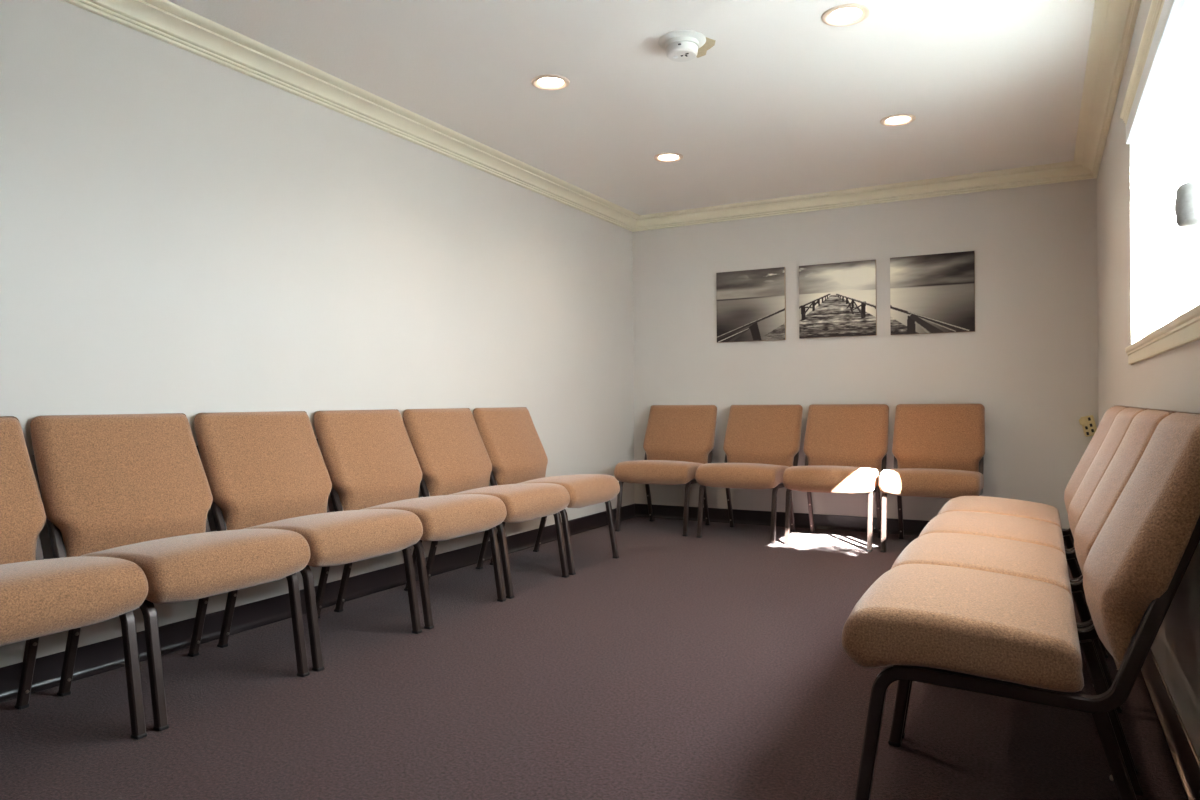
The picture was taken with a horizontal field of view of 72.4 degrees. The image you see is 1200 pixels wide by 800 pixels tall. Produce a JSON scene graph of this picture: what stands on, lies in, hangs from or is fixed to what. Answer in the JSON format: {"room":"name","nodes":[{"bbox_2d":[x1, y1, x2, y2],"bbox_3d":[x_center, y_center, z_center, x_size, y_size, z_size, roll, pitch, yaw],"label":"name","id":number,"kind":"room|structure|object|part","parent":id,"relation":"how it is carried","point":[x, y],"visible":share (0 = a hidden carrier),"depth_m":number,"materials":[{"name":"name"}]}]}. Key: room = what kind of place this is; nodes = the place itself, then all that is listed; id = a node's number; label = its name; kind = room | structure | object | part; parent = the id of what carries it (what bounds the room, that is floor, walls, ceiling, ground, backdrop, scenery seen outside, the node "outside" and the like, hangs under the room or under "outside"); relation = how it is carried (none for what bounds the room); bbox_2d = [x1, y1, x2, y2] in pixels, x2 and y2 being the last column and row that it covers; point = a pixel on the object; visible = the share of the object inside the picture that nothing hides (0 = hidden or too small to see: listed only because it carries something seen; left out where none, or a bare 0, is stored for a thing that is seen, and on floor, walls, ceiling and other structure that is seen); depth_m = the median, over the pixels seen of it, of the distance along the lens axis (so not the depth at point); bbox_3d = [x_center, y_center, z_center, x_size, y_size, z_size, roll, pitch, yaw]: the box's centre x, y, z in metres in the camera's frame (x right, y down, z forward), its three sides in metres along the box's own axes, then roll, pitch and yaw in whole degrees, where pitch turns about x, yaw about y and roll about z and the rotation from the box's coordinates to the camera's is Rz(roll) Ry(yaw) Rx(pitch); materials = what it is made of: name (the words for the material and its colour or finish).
{"room":"waiting room","nodes":[
{"label":"waiting room","id":0,"kind":"room"},
{"bbox_2d":[0,0,634,667],"bbox_3d":[-2.226,-0.249,2.264,0.150,2.440,10.275,0,0,28],"label":"wall","id":1,"kind":"structure","parent":0,"point":[182,231],"depth_m":3.52,"materials":[{"name":"paint"}]},
{"bbox_2d":[0,503,635,702],"bbox_3d":[-2.144,0.916,2.222,0.019,0.106,10.275,0,0,28],"label":"baseboard","id":2,"kind":"structure","parent":1,"relation":"attached to","point":[107,655],"depth_m":3.47,"materials":[{"name":"black rubber"}]},
{"bbox_2d":[62,0,639,231],"bbox_3d":[-2.111,-1.421,2.199,0.131,0.096,10.275,0,0,28],"label":"trim","id":3,"kind":"structure","parent":1,"relation":"attached to","point":[168,22],"depth_m":3.78,"materials":[{"name":"beige paint"}]},
{"bbox_2d":[0,517,1187,799],"bbox_3d":[-0.710,1.009,1.450,3.574,0.100,10.575,0,0,28],"label":"floor","id":4,"kind":"structure","parent":0,"point":[715,665],"depth_m":2.54,"materials":[{"name":"brown carpet"}]},
{"bbox_2d":[0,416,147,739],"bbox_3d":[-1.727,0.509,2.255,0.703,0.918,0.590,0,0,28],"label":"chair","id":5,"kind":"object","parent":4,"relation":"on","point":[39,596],"visible":1,"depth_m":2.31,"materials":[{"name":"fabric"}]},
{"bbox_3d":[-1.934,0.300,2.375,0.227,0.497,0.573,0,0,28],"label":"backrest","id":6,"kind":"part","parent":5,"relation":"part of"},
{"bbox_3d":[-1.776,0.790,2.556,0.127,0.356,0.027,0,0,28],"label":"leg","id":7,"kind":"part","parent":5,"relation":"part of","materials":[{"name":"brown metal"}]},
{"bbox_3d":[-1.643,0.398,2.517,0.572,0.451,0.028,0,0,28],"label":"rail","id":8,"kind":"part","parent":5,"relation":"part of","materials":[{"name":"brown metal"}]},
{"bbox_3d":[-1.619,0.532,2.206,0.467,0.164,0.574,0,0,28],"label":"seat","id":9,"kind":"part","parent":5,"relation":"part of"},
{"bbox_3d":[-1.365,0.772,2.368,0.135,0.384,0.029,0,0,28],"label":"leg","id":10,"kind":"part","parent":5,"relation":"part of","materials":[{"name":"brown metal"}]},
{"bbox_2d":[30,413,310,730],"bbox_3d":[-1.446,0.508,2.776,0.703,0.918,0.590,0,0,28],"label":"chair","id":11,"kind":"object","parent":4,"relation":"on","point":[135,488],"visible":0.87,"depth_m":2.73,"materials":[{"name":"brown fabric"}]},
{"bbox_3d":[-1.611,0.398,2.575,0.572,0.451,0.028,0,0,28],"label":"rail","id":12,"kind":"part","parent":11,"relation":"part of","materials":[{"name":"brown metal"}]},
{"bbox_3d":[-1.716,0.790,2.667,0.127,0.356,0.027,0,0,28],"label":"leg","id":13,"kind":"part","parent":11,"relation":"part of","materials":[{"name":"brown metal"}]},
{"bbox_3d":[-1.653,0.299,2.897,0.227,0.497,0.573,0,0,28],"label":"backrest","id":14,"kind":"part","parent":11,"relation":"part of","materials":[{"name":"fabric"}]},
{"bbox_3d":[-1.333,0.772,2.427,0.135,0.384,0.029,0,0,28],"label":"leg","id":15,"kind":"part","parent":11,"relation":"part of","materials":[{"name":"brown metal"}]},
{"bbox_3d":[-1.339,0.531,2.727,0.467,0.164,0.574,0,0,28],"label":"seat","id":16,"kind":"part","parent":11,"relation":"part of","materials":[{"name":"fabric"}]},
{"bbox_3d":[-1.495,0.789,3.077,0.127,0.356,0.027,0,0,28],"label":"leg","id":17,"kind":"part","parent":11,"relation":"part of","materials":[{"name":"brown metal"}]},
{"bbox_3d":[-1.362,0.397,3.038,0.572,0.451,0.028,0,0,28],"label":"rail","id":18,"kind":"part","parent":11,"relation":"part of","materials":[{"name":"brown metal"}]},
{"bbox_3d":[-1.084,0.771,2.889,0.135,0.384,0.029,0,0,28],"label":"leg","id":19,"kind":"part","parent":11,"relation":"part of","materials":[{"name":"brown metal"}]},
{"bbox_2d":[194,411,422,671],"bbox_3d":[-1.165,0.506,3.297,0.703,0.918,0.590,0,0,28],"label":"chair","id":20,"kind":"object","parent":4,"relation":"on","point":[269,470],"visible":0.85,"depth_m":3.25,"materials":[{"name":"brown fabric"}]},
{"bbox_3d":[-1.330,0.396,3.097,0.572,0.451,0.028,0,0,28],"label":"rail","id":21,"kind":"part","parent":20,"relation":"part of","materials":[{"name":"brown metal"}]},
{"bbox_3d":[-1.436,0.789,3.188,0.127,0.356,0.027,0,0,28],"label":"leg","id":22,"kind":"part","parent":20,"relation":"part of","materials":[{"name":"brown metal"}]},
{"bbox_3d":[-1.373,0.298,3.418,0.227,0.497,0.573,0,0,28],"label":"backrest","id":23,"kind":"part","parent":20,"relation":"part of","materials":[{"name":"fabric"}]},
{"bbox_3d":[-1.052,0.771,2.948,0.135,0.384,0.029,0,0,28],"label":"leg","id":24,"kind":"part","parent":20,"relation":"part of","materials":[{"name":"brown metal"}]},
{"bbox_3d":[-1.215,0.788,3.598,0.127,0.356,0.027,0,0,28],"label":"leg","id":25,"kind":"part","parent":20,"relation":"part of","materials":[{"name":"brown metal"}]},
{"bbox_3d":[-1.058,0.529,3.249,0.467,0.164,0.574,0,0,28],"label":"seat","id":26,"kind":"part","parent":20,"relation":"part of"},
{"bbox_3d":[-0.803,0.769,3.410,0.135,0.384,0.029,0,0,28],"label":"leg","id":27,"kind":"part","parent":20,"relation":"part of","materials":[{"name":"brown metal"}]},
{"bbox_2d":[313,409,506,628],"bbox_3d":[-0.880,0.505,3.827,0.703,0.918,0.590,0,0,28],"label":"chair","id":28,"kind":"object","parent":4,"relation":"on","point":[369,456],"visible":0.8,"depth_m":3.77,"materials":[{"name":"brown fabric"}]},
{"bbox_3d":[-1.045,0.395,3.626,0.572,0.451,0.028,0,0,28],"label":"rail","id":29,"kind":"part","parent":28,"relation":"part of","materials":[{"name":"brown metal"}]},
{"bbox_3d":[-1.151,0.787,3.717,0.127,0.356,0.027,0,0,28],"label":"leg","id":30,"kind":"part","parent":28,"relation":"part of","materials":[{"name":"brown metal"}]},
{"bbox_3d":[-1.088,0.296,3.947,0.227,0.497,0.573,0,0,28],"label":"backrest","id":31,"kind":"part","parent":28,"relation":"part of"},
{"bbox_3d":[-0.929,0.786,4.128,0.127,0.356,0.027,0,0,28],"label":"leg","id":32,"kind":"part","parent":28,"relation":"part of","materials":[{"name":"brown metal"}]},
{"bbox_3d":[-0.767,0.769,3.477,0.135,0.384,0.029,0,0,28],"label":"leg","id":33,"kind":"part","parent":28,"relation":"part of","materials":[{"name":"brown metal"}]},
{"bbox_3d":[-0.773,0.528,3.778,0.467,0.164,0.574,0,0,28],"label":"seat","id":34,"kind":"part","parent":28,"relation":"part of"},
{"bbox_3d":[-0.518,0.768,3.939,0.135,0.384,0.029,0,0,28],"label":"leg","id":35,"kind":"part","parent":28,"relation":"part of","materials":[{"name":"brown metal"}]},
{"bbox_2d":[403,408,569,598],"bbox_3d":[-0.597,0.504,4.352,0.703,0.918,0.590,0,0,28],"label":"chair","id":36,"kind":"object","parent":4,"relation":"on","point":[449,448],"visible":0.74,"depth_m":4.31,"materials":[{"name":"brown fabric"}]},
{"bbox_3d":[-0.762,0.394,4.151,0.572,0.451,0.028,0,0,28],"label":"rail","id":37,"kind":"part","parent":36,"relation":"part of","materials":[{"name":"brown metal"}]},
{"bbox_3d":[-0.867,0.786,4.243,0.127,0.356,0.027,0,0,28],"label":"leg","id":38,"kind":"part","parent":36,"relation":"part of","materials":[{"name":"brown metal"}]},
{"bbox_3d":[-0.804,0.295,4.472,0.227,0.497,0.573,0,0,28],"label":"backrest","id":39,"kind":"part","parent":36,"relation":"part of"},
{"bbox_3d":[-0.646,0.785,4.653,0.127,0.356,0.027,0,0,28],"label":"leg","id":40,"kind":"part","parent":36,"relation":"part of","materials":[{"name":"brown metal"}]},
{"bbox_3d":[-0.484,0.768,4.003,0.135,0.384,0.029,0,0,28],"label":"leg","id":41,"kind":"part","parent":36,"relation":"part of","materials":[{"name":"brown metal"}]},
{"bbox_3d":[-0.489,0.527,4.303,0.467,0.164,0.574,0,0,28],"label":"seat","id":42,"kind":"part","parent":36,"relation":"part of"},
{"bbox_3d":[-0.235,0.767,4.465,0.135,0.384,0.029,0,0,28],"label":"leg","id":43,"kind":"part","parent":36,"relation":"part of","materials":[{"name":"brown metal"}]},
{"bbox_2d":[472,407,619,574],"bbox_3d":[-0.314,0.502,4.878,0.703,0.918,0.590,0,0,28],"label":"chair","id":44,"kind":"object","parent":4,"relation":"on","point":[509,435],"visible":0.64,"depth_m":4.83,"materials":[{"name":"brown fabric"}]},
{"bbox_3d":[-0.478,0.392,4.677,0.572,0.451,0.028,0,0,28],"label":"rail","id":45,"kind":"part","parent":44,"relation":"part of","materials":[{"name":"brown metal"}]},
{"bbox_3d":[-0.584,0.785,4.768,0.127,0.356,0.027,0,0,28],"label":"leg","id":46,"kind":"part","parent":44,"relation":"part of","materials":[{"name":"brown metal"}]},
{"bbox_3d":[-0.521,0.294,4.998,0.227,0.497,0.573,0,0,28],"label":"backrest","id":47,"kind":"part","parent":44,"relation":"part of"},
{"bbox_3d":[-0.363,0.784,5.179,0.127,0.356,0.027,0,0,28],"label":"leg","id":48,"kind":"part","parent":44,"relation":"part of","materials":[{"name":"brown metal"}]},
{"bbox_3d":[-0.201,0.767,4.528,0.135,0.384,0.029,0,0,28],"label":"leg","id":49,"kind":"part","parent":44,"relation":"part of","materials":[{"name":"brown metal"}]},
{"bbox_3d":[-0.206,0.526,4.829,0.467,0.164,0.574,0,0,28],"label":"seat","id":50,"kind":"part","parent":44,"relation":"part of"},
{"bbox_3d":[0.048,0.765,4.990,0.135,0.384,0.029,0,0,28],"label":"leg","id":51,"kind":"part","parent":44,"relation":"part of","materials":[{"name":"brown metal"}]},
{"bbox_2d":[614,405,716,535],"bbox_3d":[0.497,0.498,6.158,0.590,0.918,0.703,0,0,27],"label":"chair","id":52,"kind":"object","parent":4,"relation":"on","point":[679,439],"visible":0.86,"depth_m":6.24,"materials":[{"name":"brown fabric"}]},
{"bbox_3d":[0.153,0.766,6.040,0.029,0.384,0.135,0,0,27],"label":"leg","id":53,"kind":"part","parent":52,"relation":"part of","materials":[{"name":"brown metal"}]},
{"bbox_3d":[0.385,0.780,6.428,0.027,0.356,0.127,0,0,27],"label":"leg","id":54,"kind":"part","parent":52,"relation":"part of","materials":[{"name":"brown metal"}]},
{"bbox_3d":[0.451,0.522,6.050,0.574,0.164,0.467,0,0,27],"label":"seat","id":55,"kind":"part","parent":52,"relation":"part of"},
{"bbox_3d":[0.611,0.287,6.367,0.573,0.497,0.227,0,0,27],"label":"backrest","id":56,"kind":"part","parent":52,"relation":"part of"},
{"bbox_3d":[0.620,0.762,5.800,0.029,0.384,0.135,0,0,27],"label":"leg","id":57,"kind":"part","parent":52,"relation":"part of","materials":[{"name":"brown metal"}]},
{"bbox_3d":[0.759,0.385,6.079,0.028,0.451,0.572,0,0,27],"label":"rail","id":58,"kind":"part","parent":52,"relation":"part of","materials":[{"name":"brown metal"}]},
{"bbox_3d":[0.799,0.777,6.216,0.027,0.356,0.127,0,0,27],"label":"leg","id":59,"kind":"part","parent":52,"relation":"part of","materials":[{"name":"brown metal"}]},
{"bbox_2d":[695,404,802,543],"bbox_3d":[1.064,0.494,5.836,0.590,0.918,0.703,0,0,30],"label":"chair","id":60,"kind":"object","parent":4,"relation":"on","point":[761,442],"visible":0.89,"depth_m":5.91,"materials":[{"name":"brown fabric"}]},
{"bbox_3d":[0.714,0.762,5.736,0.029,0.384,0.135,0,0,30],"label":"leg","id":61,"kind":"part","parent":60,"relation":"part of","materials":[{"name":"brown metal"}]},
{"bbox_3d":[0.966,0.776,6.112,0.027,0.356,0.127,0,0,30],"label":"leg","id":62,"kind":"part","parent":60,"relation":"part of","materials":[{"name":"brown metal"}]},
{"bbox_3d":[1.012,0.518,5.730,0.574,0.164,0.467,0,0,30],"label":"seat","id":63,"kind":"part","parent":60,"relation":"part of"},
{"bbox_3d":[1.189,0.283,6.038,0.573,0.497,0.227,0,0,30],"label":"backrest","id":64,"kind":"part","parent":60,"relation":"part of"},
{"bbox_3d":[1.168,0.758,5.473,0.029,0.384,0.135,0,0,30],"label":"leg","id":65,"kind":"part","parent":60,"relation":"part of","materials":[{"name":"brown metal"}]},
{"bbox_3d":[1.322,0.381,5.743,0.028,0.451,0.572,0,0,30],"label":"rail","id":66,"kind":"part","parent":60,"relation":"part of","materials":[{"name":"brown metal"}]},
{"bbox_3d":[1.369,0.772,5.878,0.027,0.356,0.127,0,0,30],"label":"leg","id":67,"kind":"part","parent":60,"relation":"part of","materials":[{"name":"brown metal"}]},
{"bbox_2d":[782,404,888,551],"bbox_3d":[1.598,0.490,5.539,0.590,0.918,0.703,0,0,29],"label":"chair","id":68,"kind":"object","parent":4,"relation":"on","point":[845,448],"visible":0.9,"depth_m":5.62,"materials":[{"name":"brown fabric"}]},
{"bbox_3d":[1.250,0.758,5.430,0.029,0.384,0.135,0,0,29],"label":"leg","id":69,"kind":"part","parent":68,"relation":"part of","materials":[{"name":"brown metal"}]},
{"bbox_3d":[1.493,0.771,5.812,0.027,0.356,0.127,0,0,29],"label":"leg","id":70,"kind":"part","parent":68,"relation":"part of","materials":[{"name":"brown metal"}]},
{"bbox_3d":[1.549,0.514,5.432,0.574,0.164,0.467,0,0,29],"label":"seat","id":71,"kind":"part","parent":68,"relation":"part of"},
{"bbox_3d":[1.718,0.279,5.745,0.573,0.497,0.227,0,0,29],"label":"backrest","id":72,"kind":"part","parent":68,"relation":"part of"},
{"bbox_3d":[1.711,0.754,5.178,0.029,0.384,0.135,0,0,29],"label":"leg","id":73,"kind":"part","parent":68,"relation":"part of","materials":[{"name":"brown metal"}]},
{"bbox_3d":[1.902,0.768,5.588,0.027,0.356,0.127,0,0,29],"label":"leg","id":74,"kind":"part","parent":68,"relation":"part of","materials":[{"name":"brown metal"}]},
{"bbox_3d":[1.858,0.377,5.452,0.028,0.451,0.572,0,0,29],"label":"rail","id":75,"kind":"part","parent":68,"relation":"part of","materials":[{"name":"brown metal"}]},
{"bbox_2d":[879,404,984,551],"bbox_3d":[2.135,0.486,5.262,0.590,0.918,0.703,0,0,28],"label":"chair","id":76,"kind":"object","parent":4,"relation":"on","point":[938,450],"visible":0.95,"depth_m":5.36,"materials":[{"name":"brown fabric"}]},
{"bbox_3d":[1.788,0.753,5.150,0.029,0.384,0.135,0,0,28],"label":"leg","id":77,"kind":"part","parent":76,"relation":"part of","materials":[{"name":"brown metal"}]},
{"bbox_3d":[1.933,0.376,5.426,0.028,0.451,0.572,0,0,28],"label":"rail","id":78,"kind":"part","parent":76,"relation":"part of","materials":[{"name":"brown metal"}]},
{"bbox_3d":[2.028,0.767,5.534,0.027,0.356,0.127,0,0,28],"label":"leg","id":79,"kind":"part","parent":76,"relation":"part of","materials":[{"name":"brown metal"}]},
{"bbox_3d":[2.086,0.510,5.154,0.574,0.164,0.467,0,0,28],"label":"seat","id":80,"kind":"part","parent":76,"relation":"part of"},
{"bbox_3d":[2.253,0.275,5.468,0.573,0.497,0.227,0,0,28],"label":"backrest","id":81,"kind":"part","parent":76,"relation":"part of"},
{"bbox_3d":[2.395,0.373,5.176,0.028,0.451,0.572,0,0,28],"label":"rail","id":82,"kind":"part","parent":76,"relation":"part of","materials":[{"name":"brown metal"}]},
{"bbox_2d":[842,412,1199,799],"bbox_3d":[0.968,0.489,1.888,0.703,0.918,0.590,0,0,28],"label":"chair","id":83,"kind":"object","parent":4,"relation":"on","point":[979,631],"visible":1,"depth_m":1.67,"materials":[{"name":"brown fabric"}]},
{"bbox_3d":[0.610,0.757,1.774,0.135,0.384,0.029,0,0,28],"label":"leg","id":84,"kind":"part","parent":83,"relation":"part of","materials":[{"name":"brown metal"}]},
{"bbox_3d":[0.859,0.756,2.236,0.135,0.384,0.029,0,0,28],"label":"leg","id":85,"kind":"part","parent":83,"relation":"part of","materials":[{"name":"brown metal"}]},
{"bbox_3d":[0.861,0.514,1.937,0.467,0.164,0.574,0,0,28],"label":"seat","id":86,"kind":"part","parent":83,"relation":"part of","materials":[{"name":"fabric"}]},
{"bbox_3d":[0.882,0.379,1.627,0.572,0.451,0.028,0,0,28],"label":"rail","id":87,"kind":"part","parent":83,"relation":"part of","materials":[{"name":"brown metal"}]},
{"bbox_3d":[1.131,0.378,2.089,0.572,0.451,0.028,0,0,28],"label":"rail","id":88,"kind":"part","parent":83,"relation":"part of","materials":[{"name":"brown metal"}]},
{"bbox_3d":[1.242,0.768,1.996,0.127,0.356,0.027,0,0,28],"label":"leg","id":89,"kind":"part","parent":83,"relation":"part of","materials":[{"name":"brown metal"}]},
{"bbox_3d":[1.021,0.769,1.586,0.127,0.356,0.027,0,0,28],"label":"leg","id":90,"kind":"part","parent":83,"relation":"part of","materials":[{"name":"brown metal"}]},
{"bbox_3d":[1.172,0.278,1.768,0.227,0.497,0.573,0,0,28],"label":"backrest","id":91,"kind":"part","parent":83,"relation":"part of","materials":[{"name":"fabric"}]},
{"bbox_2d":[938,406,1128,648],"bbox_3d":[1.798,0.486,3.428,0.703,0.918,0.574,0,0,28],"label":"chair","id":92,"kind":"object","parent":4,"relation":"on","point":[984,504],"visible":0.35,"depth_m":3.30,"materials":[{"name":"brown fabric"}]},
{"bbox_3d":[1.695,0.510,3.484,0.467,0.164,0.574,0,0,28],"label":"seat","id":93,"kind":"part","parent":92,"relation":"part of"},
{"bbox_3d":[1.965,0.374,3.636,0.572,0.451,0.028,0,0,28],"label":"rail","id":94,"kind":"part","parent":92,"relation":"part of","materials":[{"name":"brown metal"}]},
{"bbox_3d":[2.076,0.764,3.544,0.127,0.356,0.027,0,0,28],"label":"leg","id":95,"kind":"part","parent":92,"relation":"part of","materials":[{"name":"brown metal"}]},
{"bbox_3d":[2.006,0.274,3.316,0.227,0.497,0.573,0,0,28],"label":"backrest","id":96,"kind":"part","parent":92,"relation":"part of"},
{"bbox_2d":[891,409,1176,774],"bbox_3d":[1.246,0.488,2.404,0.703,0.918,0.590,0,0,28],"label":"chair","id":97,"kind":"object","parent":4,"relation":"on","point":[1027,560],"visible":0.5,"depth_m":2.27,"materials":[{"name":"brown fabric"}]},
{"bbox_3d":[0.888,0.756,2.290,0.135,0.384,0.029,0,0,28],"label":"leg","id":98,"kind":"part","parent":97,"relation":"part of","materials":[{"name":"brown metal"}]},
{"bbox_3d":[1.139,0.513,2.453,0.467,0.164,0.574,0,0,28],"label":"seat","id":99,"kind":"part","parent":97,"relation":"part of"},
{"bbox_3d":[1.409,0.376,2.605,0.572,0.451,0.028,0,0,28],"label":"rail","id":100,"kind":"part","parent":97,"relation":"part of","materials":[{"name":"brown metal"}]},
{"bbox_3d":[1.160,0.377,2.143,0.572,0.451,0.028,0,0,28],"label":"rail","id":101,"kind":"part","parent":97,"relation":"part of","materials":[{"name":"brown metal"}]},
{"bbox_3d":[1.520,0.767,2.512,0.127,0.356,0.027,0,0,28],"label":"leg","id":102,"kind":"part","parent":97,"relation":"part of","materials":[{"name":"brown metal"}]},
{"bbox_3d":[1.299,0.768,2.102,0.127,0.356,0.027,0,0,28],"label":"leg","id":103,"kind":"part","parent":97,"relation":"part of","materials":[{"name":"brown metal"}]},
{"bbox_3d":[1.450,0.276,2.284,0.227,0.497,0.573,0,0,28],"label":"backrest","id":104,"kind":"part","parent":97,"relation":"part of","materials":[{"name":"fabric"}]},
{"bbox_2d":[919,407,1148,682],"bbox_3d":[1.524,0.487,2.920,0.703,0.918,0.590,0,0,28],"label":"chair","id":105,"kind":"object","parent":4,"relation":"on","point":[1028,530],"visible":0.33,"depth_m":2.79,"materials":[{"name":"brown fabric"}]},
{"bbox_3d":[1.417,0.512,2.968,0.467,0.164,0.574,0,0,28],"label":"seat","id":106,"kind":"part","parent":105,"relation":"part of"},
{"bbox_3d":[1.687,0.375,3.121,0.572,0.451,0.028,0,0,28],"label":"rail","id":107,"kind":"part","parent":105,"relation":"part of","materials":[{"name":"brown metal"}]},
{"bbox_3d":[1.438,0.376,2.658,0.572,0.451,0.028,0,0,28],"label":"rail","id":108,"kind":"part","parent":105,"relation":"part of","materials":[{"name":"brown metal"}]},
{"bbox_3d":[1.798,0.766,3.028,0.127,0.356,0.027,0,0,28],"label":"leg","id":109,"kind":"part","parent":105,"relation":"part of","materials":[{"name":"brown metal"}]},
{"bbox_3d":[1.577,0.767,2.618,0.127,0.356,0.027,0,0,28],"label":"leg","id":110,"kind":"part","parent":105,"relation":"part of","materials":[{"name":"brown metal"}]},
{"bbox_3d":[1.728,0.275,2.800,0.227,0.497,0.573,0,0,28],"label":"backrest","id":111,"kind":"part","parent":105,"relation":"part of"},
{"bbox_2d":[167,0,1094,214],"bbox_3d":[-0.728,-1.541,1.453,3.574,0.121,10.575,0,0,28],"label":"ceiling","id":112,"kind":"structure","parent":0,"point":[777,100],"depth_m":3.81,"materials":[{"name":"white paint"}]},
{"bbox_2d":[531,74,569,90],"bbox_3d":[-0.230,-1.477,3.819,0.179,0.009,0.179,0,0,28],"label":"recessed light","id":113,"kind":"object","parent":112,"relation":"in","point":[551,82],"visible":1,"depth_m":3.81,"materials":[{"name":"beige"}]},
{"bbox_2d":[654,153,682,161],"bbox_3d":[0.418,-1.480,5.008,0.179,0.009,0.179,0,0,28],"label":"recessed light","id":114,"kind":"object","parent":112,"relation":"in","point":[663,157],"visible":1,"depth_m":5.00,"materials":[{"name":"beige"}]},
{"bbox_2d":[658,30,705,61],"bbox_3d":[0.339,-1.451,3.389,0.198,0.070,0.198,0,0,28],"label":"smoke detector","id":115,"kind":"object","parent":112,"relation":"attached to","point":[679,45],"visible":1,"depth_m":3.34,"materials":[{"name":"white plastic"}]},
{"bbox_3d":[0.339,-1.480,3.389,0.198,0.012,0.198,0,0,28],"label":"mounting plate","id":116,"kind":"part","parent":115,"relation":"part of","materials":[{"name":"white plastic"}]},
{"bbox_2d":[822,4,869,26],"bbox_3d":[0.950,-1.486,3.172,0.179,0.009,0.179,0,0,28],"label":"recessed light","id":117,"kind":"object","parent":112,"relation":"in","point":[845,14],"visible":1,"depth_m":3.16,"materials":[{"name":"beige"}]},
{"bbox_2d":[880,114,915,125],"bbox_3d":[1.587,-1.489,4.367,0.179,0.009,0.179,0,0,28],"label":"recessed light","id":118,"kind":"object","parent":112,"relation":"in","point":[898,119],"visible":1,"depth_m":4.36,"materials":[{"name":"beige"}]},
{"bbox_2d":[633,178,1098,528],"bbox_3d":[1.753,-0.273,6.041,3.574,2.440,0.150,0,0,28],"label":"wall","id":119,"kind":"structure","parent":0,"point":[1030,359],"depth_m":5.75,"materials":[{"name":"paint"}]},
{"bbox_2d":[716,267,785,342],"bbox_3d":[1.150,-0.721,6.264,0.540,0.545,0.024,0,0,28],"label":"picture","id":120,"kind":"object","parent":119,"relation":"attached to","point":[751,304],"visible":1,"depth_m":6.25,"materials":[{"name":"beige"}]},
{"bbox_2d":[799,260,876,338],"bbox_3d":[1.722,-0.727,5.955,0.548,0.538,0.024,0,0,28],"label":"picture","id":121,"kind":"object","parent":119,"relation":"attached to","point":[836,299],"visible":1,"depth_m":5.94,"materials":[{"name":"beige"}]},
{"bbox_2d":[635,503,1073,545],"bbox_3d":[1.721,0.893,5.965,3.274,0.106,0.019,0,0,28],"label":"baseboard","id":122,"kind":"structure","parent":119,"relation":"attached to","point":[753,517],"depth_m":6.16,"materials":[{"name":"black rubber"}]},
{"bbox_2d":[633,161,1094,231],"bbox_3d":[1.678,-1.444,5.918,3.274,0.096,0.131,0,0,28],"label":"trim","id":123,"kind":"structure","parent":119,"relation":"attached to","point":[1068,171],"depth_m":5.79,"materials":[{"name":"beige paint"}]},
{"bbox_2d":[890,251,974,334],"bbox_3d":[2.287,-0.731,5.651,0.543,0.544,0.024,0,0,28],"label":"picture","id":124,"kind":"object","parent":119,"relation":"attached to","point":[931,293],"visible":1,"depth_m":5.64,"materials":[{"name":"beige"}]},
{"bbox_2d":[1079,415,1096,436],"bbox_3d":[3.096,0.164,5.195,0.106,0.139,0.066,0,0,28],"label":"adapter","id":125,"kind":"object","parent":119,"relation":"attached to","point":[1088,423],"visible":0.92,"depth_m":5.18,"materials":[{"name":"beige plastic"}]},
{"bbox_2d":[1097,0,1199,759],"bbox_3d":[0.788,-0.273,0.640,0.150,2.440,10.275,0,0,28],"label":"wall","id":126,"kind":"structure","parent":0,"point":[1168,380],"depth_m":3.24,"materials":[{"name":"paint"}]},
{"bbox_2d":[1073,0,1140,177],"bbox_3d":[0.656,-1.443,0.708,0.131,0.096,10.275,0,0,28],"label":"trim","id":127,"kind":"structure","parent":126,"relation":"attached to","point":[1113,21],"depth_m":3.65,"materials":[{"name":"beige paint"}]},
{"bbox_2d":[1120,0,1199,363],"bbox_3d":[1.537,-0.645,2.072,0.175,1.011,2.730,0,0,28],"label":"window","id":128,"kind":"structure","parent":126,"relation":"in","point":[1173,330],"depth_m":2.94,"materials":[{"name":"white plastic"}]},
{"bbox_3d":[1.478,-0.173,2.100,0.021,0.068,2.660,0,0,28],"label":"sill","id":129,"kind":"part","parent":128,"relation":"part of","materials":[{"name":"beige paint"}]},
{"bbox_2d":[1126,0,1199,226],"bbox_3d":[1.476,-0.729,2.122,0.098,0.725,2.627,0,0,28],"label":"window blind","id":130,"kind":"object","parent":128,"relation":"attached to","point":[1174,14],"visible":1,"depth_m":2.32,"materials":[{"name":"white plastic"}]},
{"bbox_3d":[1.995,-0.938,3.055,0.002,0.230,0.002,0,0,28],"label":"lift cord","id":131,"kind":"part","parent":130,"relation":"part of","materials":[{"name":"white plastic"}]},
{"bbox_3d":[1.661,-0.937,2.434,0.002,0.230,0.002,0,0,28],"label":"lift cord","id":132,"kind":"part","parent":130,"relation":"part of","materials":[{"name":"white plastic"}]},
{"bbox_3d":[1.503,-0.822,2.105,0.026,0.022,2.619,0,0,28],"label":"rail","id":133,"kind":"part","parent":130,"relation":"part of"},
{"bbox_3d":[1.249,-0.754,1.710,0.024,0.596,0.003,0,0,28],"label":"pull cord","id":134,"kind":"part","parent":130,"relation":"part of","materials":[{"name":"white plastic"}]},
{"bbox_3d":[1.899,-0.656,2.631,0.004,0.813,1.252,0,0,28],"label":"glass","id":135,"kind":"part","parent":128,"relation":"part of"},
{"bbox_2d":[1141,648,1199,799],"bbox_3d":[0.722,0.893,0.678,0.019,0.106,10.275,0,0,28],"label":"baseboard","id":136,"kind":"structure","parent":126,"relation":"attached to","point":[1187,762],"depth_m":2.22,"materials":[{"name":"wood"}]}
]}

